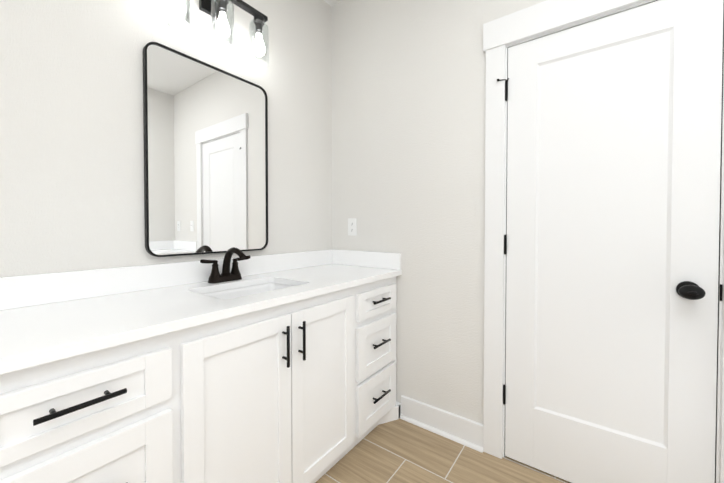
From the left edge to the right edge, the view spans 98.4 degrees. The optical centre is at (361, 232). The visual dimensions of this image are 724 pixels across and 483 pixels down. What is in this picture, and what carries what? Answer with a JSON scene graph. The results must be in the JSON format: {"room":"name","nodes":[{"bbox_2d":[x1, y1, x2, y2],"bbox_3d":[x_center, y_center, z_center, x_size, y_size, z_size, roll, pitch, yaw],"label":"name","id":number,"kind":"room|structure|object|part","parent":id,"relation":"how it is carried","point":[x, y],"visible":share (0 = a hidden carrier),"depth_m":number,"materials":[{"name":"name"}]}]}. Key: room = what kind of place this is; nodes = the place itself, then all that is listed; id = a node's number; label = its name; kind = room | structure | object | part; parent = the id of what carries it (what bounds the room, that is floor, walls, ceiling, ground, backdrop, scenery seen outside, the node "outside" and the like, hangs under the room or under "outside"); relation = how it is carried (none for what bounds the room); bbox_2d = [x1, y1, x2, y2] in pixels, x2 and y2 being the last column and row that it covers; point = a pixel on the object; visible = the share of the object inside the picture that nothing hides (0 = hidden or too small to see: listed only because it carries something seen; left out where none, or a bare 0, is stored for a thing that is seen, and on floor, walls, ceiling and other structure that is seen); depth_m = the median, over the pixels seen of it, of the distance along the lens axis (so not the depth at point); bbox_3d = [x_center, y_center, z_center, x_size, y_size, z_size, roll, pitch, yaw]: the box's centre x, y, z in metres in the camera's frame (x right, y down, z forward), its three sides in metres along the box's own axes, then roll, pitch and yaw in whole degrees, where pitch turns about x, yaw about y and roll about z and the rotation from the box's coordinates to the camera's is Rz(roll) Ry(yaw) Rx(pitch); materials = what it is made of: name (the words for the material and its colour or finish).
{"room":"bathroom","nodes":[
{"label":"bathroom","id":0,"kind":"room"},
{"bbox_2d":[0,0,331,276],"bbox_3d":[-1.246,-0.217,0.945,0.120,2.720,3.540,1,1,36],"label":"wall","id":1,"kind":"structure","parent":0,"point":[71,145],"depth_m":1.21,"materials":[{"name":"paint"}]},
{"bbox_2d":[0,249,331,308],"bbox_3d":[-0.722,0.184,1.539,0.020,0.102,1.688,1,1,36],"label":"backsplash","id":2,"kind":"structure","parent":1,"relation":"attached to","point":[35,289],"depth_m":1.23,"materials":[{"name":"white stone"}]},
{"bbox_2d":[143,42,267,256],"bbox_3d":[-0.720,-0.350,1.532,0.022,0.905,0.600,1,1,36],"label":"mirror","id":3,"kind":"object","parent":1,"relation":"attached to","point":[205,127],"visible":0.98,"depth_m":1.47,"materials":[{"name":"black mirror"}]},
{"bbox_2d":[163,0,268,68],"bbox_3d":[-0.673,-1.037,1.478,0.148,0.327,0.496,1,1,36],"label":"sconce","id":4,"kind":"object","parent":1,"relation":"attached to","point":[217,9],"visible":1,"depth_m":1.48,"materials":[{"name":"clear glass"}]},
{"bbox_2d":[324,0,342,6],"bbox_3d":[0.095,-1.610,0.490,2.790,0.080,4.440,1,1,36],"label":"ceiling","id":5,"kind":"structure","parent":0,"point":[331,3],"depth_m":2.16,"materials":[{"name":"white paint"}]},
{"bbox_2d":[332,0,545,423],"bbox_3d":[0.845,-0.227,1.526,2.550,2.720,0.120,1,1,36],"label":"wall","id":6,"kind":"structure","parent":0,"point":[408,122],"depth_m":1.82,"materials":[{"name":"paint"}]},
{"bbox_2d":[348,218,356,235],"bbox_3d":[-0.067,-0.036,2.123,0.072,0.117,0.008,1,1,36],"label":"outlet","id":7,"kind":"object","parent":6,"relation":"attached to","point":[352,226],"visible":1,"depth_m":2.12,"materials":[{"name":"white plastic"}]},
{"bbox_2d":[332,249,400,268],"bbox_3d":[0.006,0.176,2.063,0.567,0.102,0.020,1,1,36],"label":"backsplash","id":8,"kind":"structure","parent":6,"relation":"attached to","point":[339,257],"depth_m":2.03,"materials":[{"name":"white stone"}]},
{"bbox_2d":[400,395,482,452],"bbox_3d":[0.432,1.065,1.757,0.486,0.130,0.031,1,1,36],"label":"baseboard","id":9,"kind":"structure","parent":6,"relation":"attached to","point":[456,428],"depth_m":1.71,"materials":[{"name":"white wood"}]},
{"bbox_2d":[483,0,723,482],"bbox_3d":[1.031,0.043,1.376,0.935,2.185,0.145,1,1,36],"label":"door frame","id":10,"kind":"structure","parent":6,"relation":"attached to","point":[501,35],"depth_m":1.55,"materials":[{"name":"white wood"}]},
{"bbox_3d":[1.015,0.115,1.355,0.717,2.043,0.032,1,1,36],"label":"door trim gap","id":11,"kind":"part","parent":10,"relation":"part of","materials":[{"name":"white wood"}]},
{"bbox_2d":[720,284,722,300],"bbox_3d":[1.301,0.218,1.138,0.010,0.060,0.032,1,1,36],"label":"strike plate","id":12,"kind":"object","parent":10,"relation":"attached to","point":[721,288],"depth_m":1.12,"materials":[{"name":"black metal"}]},
{"bbox_2d":[497,0,723,482],"bbox_3d":[0.972,0.112,1.334,0.754,2.030,0.115,1,1,36],"label":"door","id":13,"kind":"structure","parent":6,"relation":"in","point":[613,173],"depth_m":1.30,"materials":[{"name":"white wood"}]},
{"bbox_3d":[0.695,0.052,1.548,0.054,1.613,0.034,1,1,36],"label":"door hinges","id":14,"kind":"part","parent":13,"relation":"part of","materials":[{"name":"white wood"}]},
{"bbox_3d":[1.203,0.218,1.143,0.069,0.066,0.080,1,1,36],"label":"knob","id":15,"kind":"part","parent":13,"relation":"part of","materials":[{"name":"black metal"}]},
{"bbox_2d":[315,418,570,482],"bbox_3d":[0.095,1.190,0.535,2.790,0.080,4.440,1,1,36],"label":"floor","id":16,"kind":"structure","parent":0,"point":[399,450],"depth_m":1.53,"materials":[{"name":"tile"}]},
{"bbox_2d":[0,273,401,482],"bbox_3d":[-0.484,0.702,1.390,0.590,0.868,1.698,1,1,36],"label":"bathroom vanity","id":17,"kind":"object","parent":16,"relation":"on","point":[276,368],"depth_m":1.00,"materials":[{"name":"white wood"}]},
{"bbox_2d":[0,265,401,368],"bbox_3d":[-0.494,0.253,1.384,0.571,0.030,1.708,1,1,36],"label":"countertop","id":18,"kind":"structure","parent":17,"relation":"on","point":[29,332],"depth_m":0.97,"materials":[{"name":"white stone"}]},
{"bbox_2d":[200,247,249,282],"bbox_3d":[-0.609,0.153,1.473,0.189,0.165,0.255,1,1,36],"label":"faucet","id":19,"kind":"object","parent":18,"relation":"on","point":[225,275],"visible":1,"depth_m":1.48,"materials":[{"name":"black metal"}]},
{"bbox_2d":[196,281,295,296],"bbox_3d":[-0.483,0.330,1.383,0.354,0.148,0.479,1,1,36],"label":"sink","id":20,"kind":"object","parent":18,"relation":"in","point":[253,286],"depth_m":1.52,"materials":[{"name":"white ceramic"}]}
]}

